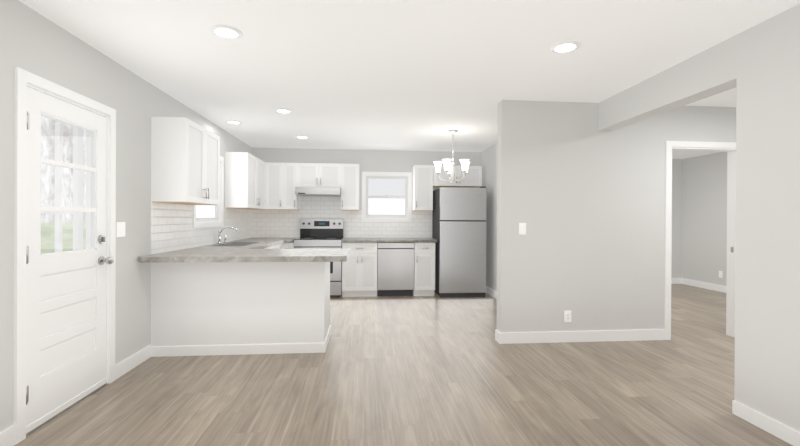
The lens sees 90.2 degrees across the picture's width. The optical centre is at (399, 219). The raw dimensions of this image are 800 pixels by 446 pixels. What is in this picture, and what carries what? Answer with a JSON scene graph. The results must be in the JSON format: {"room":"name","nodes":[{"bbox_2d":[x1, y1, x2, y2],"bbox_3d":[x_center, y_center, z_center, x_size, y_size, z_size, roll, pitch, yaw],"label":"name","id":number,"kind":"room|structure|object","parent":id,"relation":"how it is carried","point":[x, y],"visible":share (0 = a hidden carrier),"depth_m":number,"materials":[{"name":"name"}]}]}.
{"room":"kitchen","nodes":[
{"label":"kitchen","id":0,"kind":"room"},
{"bbox_2d":[0,0,251,431],"bbox_3d":[-2.213,0.009,2.496,0.150,2.440,8.862,0,0,-5],"label":"wall","id":1,"kind":"structure","parent":0,"point":[35,42],"depth_m":3.00,"materials":[{"name":"grey paint"}]},
{"bbox_2d":[14,67,115,443],"bbox_3d":[-2.216,0.196,2.607,0.166,2.065,0.866,0,0,-5],"label":"door frame","id":2,"kind":"structure","parent":1,"relation":"attached to","point":[24,79],"depth_m":2.24,"materials":[{"name":"white wood"}]},
{"bbox_2d":[26,87,113,433],"bbox_3d":[-2.134,0.229,2.607,0.124,1.971,0.727,0,0,-5],"label":"entry door","id":3,"kind":"structure","parent":1,"relation":"in","point":[65,329],"depth_m":2.55,"materials":[{"name":"white wood"}]},
{"bbox_2d":[41,116,83,251],"bbox_3d":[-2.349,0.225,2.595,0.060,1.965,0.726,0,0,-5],"label":"window","id":4,"kind":"structure","parent":3,"relation":"in","point":[76,157],"depth_m":2.90,"materials":[{"name":"clear glass"}]},
{"bbox_2d":[0,345,150,445],"bbox_3d":[-1.996,1.179,0.903,0.014,0.109,5.343,0,0,-5],"label":"baseboard","id":5,"kind":"structure","parent":1,"relation":"attached to","point":[8,434],"depth_m":3.14,"materials":[{"name":"white wood"}]},
{"bbox_2d":[117,222,124,236],"bbox_3d":[-2.199,0.077,3.139,0.009,0.118,0.115,0,0,-5],"label":"light switch","id":6,"kind":"object","parent":1,"relation":"attached to","point":[120,229],"visible":1,"depth_m":3.14,"materials":[{"name":"white plastic"}]},
{"bbox_2d":[151,116,219,204],"bbox_3d":[-2.099,-0.542,4.007,0.334,0.765,0.844,0,0,-5],"label":"upper cabinet","id":7,"kind":"object","parent":1,"relation":"attached to","point":[185,161],"visible":1,"depth_m":3.60,"materials":[{"name":"white wood"}]},
{"bbox_2d":[151,201,251,253],"bbox_3d":[-2.371,0.069,5.171,0.007,0.475,3.206,0,0,-5],"label":"tile backsplash","id":8,"kind":"structure","parent":1,"relation":"attached to","point":[172,229],"depth_m":4.25,"materials":[{"name":"white tile"}]},
{"bbox_2d":[193,156,223,227],"bbox_3d":[-2.378,-0.373,4.900,0.091,0.930,0.949,0,0,-5],"label":"window","id":9,"kind":"structure","parent":1,"relation":"in","point":[206,212],"depth_m":5.12,"materials":[{"name":"white"}]},
{"bbox_2d":[225,152,264,209],"bbox_3d":[-2.291,-0.547,5.967,0.298,0.765,0.978,0,0,-5],"label":"upper cabinet","id":10,"kind":"object","parent":1,"relation":"attached to","point":[245,174],"depth_m":5.49,"materials":[{"name":"white wood"}]},
{"bbox_2d":[252,148,480,212],"bbox_3d":[-0.544,0.006,7.016,3.970,2.440,0.150,0,0,-5],"label":"wall","id":11,"kind":"structure","parent":0,"point":[385,161],"depth_m":6.94,"materials":[{"name":"grey paint"}]},
{"bbox_2d":[265,162,282,209],"bbox_3d":[-2.059,-0.548,6.624,0.275,0.765,0.358,0,0,-5],"label":"upper cabinet","id":12,"kind":"object","parent":11,"relation":"attached to","point":[274,188],"visible":0.96,"depth_m":6.49,"materials":[{"name":"white wood"}]},
{"bbox_2d":[283,163,299,209],"bbox_3d":[-1.811,-0.547,6.646,0.223,0.765,0.358,0,0,-5],"label":"upper cabinet","id":13,"kind":"object","parent":11,"relation":"attached to","point":[291,199],"visible":0.98,"depth_m":6.51,"materials":[{"name":"white wood"}]},
{"bbox_2d":[297,163,340,187],"bbox_3d":[-1.342,-0.726,6.687,0.717,0.403,0.358,0,0,-5],"label":"upper cabinet","id":14,"kind":"object","parent":11,"relation":"attached to","point":[318,174],"visible":0.9,"depth_m":6.54,"materials":[{"name":"white wood"}]},
{"bbox_2d":[295,187,340,195],"bbox_3d":[-1.337,-0.461,6.617,0.713,0.122,0.499,0,0,-5],"label":"range hood","id":15,"kind":"object","parent":14,"relation":"attached to","point":[317,191],"visible":0.9,"depth_m":6.39,"materials":[{"name":"silver metal"}]},
{"bbox_2d":[252,196,431,237],"bbox_3d":[-0.972,-0.106,6.899,3.083,0.830,0.007,0,0,-5],"label":"tile backsplash","id":16,"kind":"structure","parent":11,"relation":"attached to","point":[277,223],"depth_m":6.88,"materials":[{"name":"white tile"}]},
{"bbox_2d":[341,164,358,209],"bbox_3d":[-0.839,-0.542,6.732,0.294,0.765,0.358,0,0,-5],"label":"upper cabinet","id":17,"kind":"object","parent":11,"relation":"attached to","point":[349,186],"visible":1,"depth_m":6.60,"materials":[{"name":"white wood"}]},
{"bbox_2d":[362,172,411,221],"bbox_3d":[-0.231,-0.397,6.997,0.872,0.870,0.091,0,0,-5],"label":"window","id":18,"kind":"structure","parent":11,"relation":"in","point":[386,196],"depth_m":7.01,"materials":[{"name":"white"}]},
{"bbox_2d":[412,165,432,210],"bbox_3d":[0.387,-0.537,6.840,0.310,0.765,0.358,0,0,-5],"label":"upper cabinet","id":19,"kind":"object","parent":11,"relation":"attached to","point":[422,187],"visible":1,"depth_m":6.71,"materials":[{"name":"white wood"}]},
{"bbox_2d":[433,165,481,187],"bbox_3d":[0.970,-0.742,6.891,0.832,0.350,0.358,0,0,-5],"label":"upper cabinet","id":20,"kind":"object","parent":11,"relation":"attached to","point":[472,178],"visible":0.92,"depth_m":6.76,"materials":[{"name":"white wood"}]},
{"bbox_2d":[14,284,792,445],"bbox_3d":[1.865,1.297,3.029,8.380,0.100,9.200,0,0,-5],"label":"floor","id":21,"kind":"structure","parent":0,"point":[434,370],"depth_m":2.88,"materials":[{"name":"wood"}]},
{"bbox_2d":[151,262,222,356],"bbox_3d":[-1.954,0.793,3.912,0.619,0.868,0.646,0,0,-5],"label":"peninsula base panel","id":22,"kind":"object","parent":21,"relation":"on","point":[218,308],"depth_m":3.60,"materials":[{"name":"white paint"}]},
{"bbox_2d":[223,262,330,354],"bbox_3d":[-1.183,0.797,3.980,0.929,0.868,0.646,0,0,-5],"label":"base cabinet","id":23,"kind":"object","parent":21,"relation":"on","point":[269,307],"depth_m":3.67,"materials":[{"name":"white"}]},
{"bbox_2d":[222,248,349,261],"bbox_3d":[-1.035,0.340,3.890,1.062,0.048,0.901,0,0,-5],"label":"countertop","id":24,"kind":"structure","parent":23,"relation":"on","point":[258,252],"depth_m":3.52,"materials":[{"name":"grey stone"}]},
{"bbox_2d":[272,243,281,248],"bbox_3d":[-2.114,0.788,5.812,0.633,0.868,0.606,0,0,-5],"label":"base cabinet","id":25,"kind":"object","parent":21,"relation":"on","point":[278,246],"depth_m":5.90,"materials":[{"name":"white wood"}]},
{"bbox_2d":[138,237,287,262],"bbox_3d":[-2.019,0.332,5.080,0.690,0.048,3.446,0,0,-5],"label":"countertop","id":26,"kind":"structure","parent":25,"relation":"on","point":[206,253],"depth_m":3.78,"materials":[{"name":"grey stone"}]},
{"bbox_2d":[217,226,236,243],"bbox_3d":[-2.223,0.196,5.183,0.251,0.220,0.323,0,0,-5],"label":"faucet","id":27,"kind":"object","parent":26,"relation":"on","point":[219,237],"visible":1,"depth_m":5.11,"materials":[{"name":"silver metal"}]},
{"bbox_2d":[210,242,261,245],"bbox_3d":[-2.043,0.403,5.036,0.424,0.201,0.834,0,0,-5],"label":"sink","id":28,"kind":"object","parent":26,"relation":"in","point":[237,244],"visible":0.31,"depth_m":5.03,"materials":[{"name":"silver metal"}]},
{"bbox_2d":[282,243,293,248],"bbox_3d":[-1.766,0.788,6.488,0.174,0.867,0.688,0,0,-5],"label":"base cabinet","id":29,"kind":"object","parent":21,"relation":"on","point":[287,245],"visible":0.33,"depth_m":6.19,"materials":[{"name":"white wood"}]},
{"bbox_2d":[286,238,296,242],"bbox_3d":[-1.737,0.331,6.483,0.120,0.048,0.700,0,0,-5],"label":"countertop","id":30,"kind":"structure","parent":29,"relation":"on","point":[290,240],"depth_m":6.15,"materials":[{"name":"grey stone"}]},
{"bbox_2d":[294,219,343,297],"bbox_3d":[-1.306,0.606,6.500,0.730,1.235,0.729,0,0,-5],"label":"range","id":31,"kind":"object","parent":21,"relation":"on","point":[321,233],"visible":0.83,"depth_m":6.30,"materials":[{"name":"grey metal"}]},
{"bbox_2d":[342,243,376,296],"bbox_3d":[-0.662,0.793,6.585,0.555,0.867,0.688,0,0,-5],"label":"base cabinet","id":32,"kind":"object","parent":21,"relation":"on","point":[359,272],"visible":1,"depth_m":6.29,"materials":[{"name":"white wood"}]},
{"bbox_2d":[342,238,436,242],"bbox_3d":[-0.188,0.338,6.620,1.502,0.048,0.700,0,0,-5],"label":"countertop","id":33,"kind":"structure","parent":32,"relation":"on","point":[388,240],"depth_m":6.30,"materials":[{"name":"grey stone"}]},
{"bbox_2d":[377,243,413,295],"bbox_3d":[-0.091,0.797,6.649,0.583,0.864,0.646,0,0,-5],"label":"dishwasher","id":34,"kind":"object","parent":21,"relation":"on","point":[395,269],"visible":1,"depth_m":6.34,"materials":[{"name":"grey metal"}]},
{"bbox_2d":[413,243,434,295],"bbox_3d":[0.371,0.798,6.676,0.334,0.867,0.688,0,0,-5],"label":"base cabinet","id":35,"kind":"object","parent":21,"relation":"on","point":[424,269],"visible":0.92,"depth_m":6.38,"materials":[{"name":"white wood"}]},
{"bbox_2d":[432,187,486,297],"bbox_3d":[0.970,0.352,6.673,0.751,1.763,0.742,0,0,-5],"label":"fridge","id":36,"kind":"object","parent":21,"relation":"on","point":[459,219],"visible":0.98,"depth_m":6.31,"materials":[{"name":"grey metal"}]},
{"bbox_2d":[19,0,799,158],"bbox_3d":[1.877,-1.243,3.023,8.380,0.100,9.200,0,0,-5],"label":"ceiling","id":37,"kind":"structure","parent":0,"point":[414,75],"depth_m":2.92,"materials":[{"name":"white paint"}]},
{"bbox_2d":[210,25,241,38],"bbox_3d":[-1.114,-1.200,2.559,0.190,0.011,0.190,0,0,-5],"label":"recessed light","id":38,"kind":"object","parent":37,"relation":"in","point":[226,31],"visible":1,"depth_m":2.55,"materials":[{"name":"white plastic"}]},
{"bbox_2d":[225,120,241,123],"bbox_3d":[-2.069,-1.210,4.964,0.190,0.011,0.190,0,0,-5],"label":"recessed light","id":39,"kind":"object","parent":37,"relation":"in","point":[232,121],"visible":1,"depth_m":4.95,"materials":[{"name":"white plastic"}]},
{"bbox_2d":[275,108,291,112],"bbox_3d":[-1.294,-1.205,4.430,0.190,0.011,0.190,0,0,-5],"label":"recessed light","id":40,"kind":"object","parent":37,"relation":"in","point":[280,110],"visible":1,"depth_m":4.41,"materials":[{"name":"white plastic"}]},
{"bbox_2d":[434,130,469,183],"bbox_3d":[0.715,-0.839,5.421,0.512,0.730,0.494,0,0,-5],"label":"chandelier","id":41,"kind":"object","parent":37,"relation":"hanging from","point":[449,167],"visible":1,"depth_m":5.38,"materials":[{"name":"white glass"}]},
{"bbox_2d":[551,41,579,52],"bbox_3d":[1.142,-1.190,2.758,0.190,0.011,0.190,0,0,-5],"label":"recessed light","id":42,"kind":"object","parent":37,"relation":"in","point":[564,46],"visible":1,"depth_m":2.75,"materials":[{"name":"white plastic"}]},
{"bbox_2d":[481,143,497,291],"bbox_3d":[1.608,0.019,5.894,0.120,2.440,3.440,0,0,-5],"label":"wall","id":43,"kind":"structure","parent":0,"point":[489,166],"depth_m":6.52,"materials":[{"name":"grey paint"}]},
{"bbox_2d":[486,286,496,298],"bbox_3d":[1.558,1.185,5.638,0.014,0.109,2.932,0,0,-5],"label":"baseboard","id":44,"kind":"structure","parent":43,"relation":"attached to","point":[491,292],"depth_m":6.45,"materials":[{"name":"white wood"}]},
{"bbox_2d":[497,100,735,332],"bbox_3d":[3.478,0.032,4.273,4.960,2.440,0.120,0,0,-5],"label":"wall","id":45,"kind":"structure","parent":0,"point":[580,194],"depth_m":4.07,"materials":[{"name":"grey paint"}]},
{"bbox_2d":[519,223,525,234],"bbox_3d":[1.232,0.091,4.009,0.075,0.118,0.009,0,0,-5],"label":"light switch","id":46,"kind":"object","parent":45,"relation":"attached to","point":[522,228],"visible":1,"depth_m":4.01,"materials":[{"name":"white plastic"}]},
{"bbox_2d":[564,311,570,321],"bbox_3d":[1.706,0.984,4.053,0.075,0.118,0.009,0,0,-5],"label":"outlet","id":47,"kind":"object","parent":45,"relation":"attached to","point":[567,316],"visible":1,"depth_m":4.05,"materials":[{"name":"white plastic"}]},
{"bbox_2d":[495,329,664,343],"bbox_3d":[2.509,1.193,4.183,3.054,0.109,0.134,0,0,-5],"label":"baseboard","id":48,"kind":"structure","parent":45,"relation":"attached to","point":[573,336],"depth_m":4.06,"materials":[{"name":"white wood"}]},
{"bbox_2d":[664,141,735,339],"bbox_3d":[3.193,0.218,4.248,0.890,2.065,0.152,0,0,-5],"label":"door frame","id":49,"kind":"structure","parent":45,"relation":"attached to","point":[729,148],"depth_m":4.20,"materials":[{"name":"white wood"}]},
{"bbox_2d":[671,159,682,277],"bbox_3d":[3.585,0.024,7.720,4.140,2.440,0.150,0,0,-5],"label":"wall","id":50,"kind":"structure","parent":0,"point":[677,199],"depth_m":7.81,"materials":[{"name":"grey paint"}]},
{"bbox_2d":[682,152,726,285],"bbox_3d":[5.738,0.038,6.184,0.120,2.440,3.290,0,0,-5],"label":"wall","id":51,"kind":"structure","parent":0,"point":[704,229],"depth_m":7.29,"materials":[{"name":"grey paint"}]},
{"bbox_2d":[671,278,725,292],"bbox_3d":[3.671,1.194,6.005,4.020,0.109,3.290,0,0,-5],"label":"baseboard","id":52,"kind":"structure","parent":51,"relation":"attached to","point":[710,286],"depth_m":7.39,"materials":[{"name":"white wood"}]},
{"bbox_2d":[734,4,799,431],"bbox_3d":[2.416,0.035,0.600,0.160,2.440,3.970,0,0,-5],"label":"wall","id":53,"kind":"structure","parent":0,"point":[767,309],"depth_m":2.36,"materials":[{"name":"grey paint"}]},
{"bbox_2d":[599,35,736,130],"bbox_3d":[2.180,-1.052,3.332,0.160,0.280,1.520,0,0,-5],"label":"header","id":54,"kind":"object","parent":53,"relation":"attached to","point":[711,71],"visible":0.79,"depth_m":3.08,"materials":[{"name":"grey paint"}]},
{"bbox_2d":[732,400,799,445],"bbox_3d":[2.324,1.212,0.595,0.014,0.086,3.970,0,0,-5],"label":"baseboard","id":55,"kind":"structure","parent":53,"relation":"attached to","point":[787,434],"depth_m":2.35,"materials":[{"name":"white wood"}]},
{"label":"outside","id":56,"kind":"structure","parent":0,"visible":0},
{"bbox_2d":[41,116,85,253],"bbox_3d":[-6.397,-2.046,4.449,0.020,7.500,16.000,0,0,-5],"label":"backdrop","id":57,"kind":"structure","parent":56,"point":[51,197],"depth_m":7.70,"materials":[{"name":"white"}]}
]}

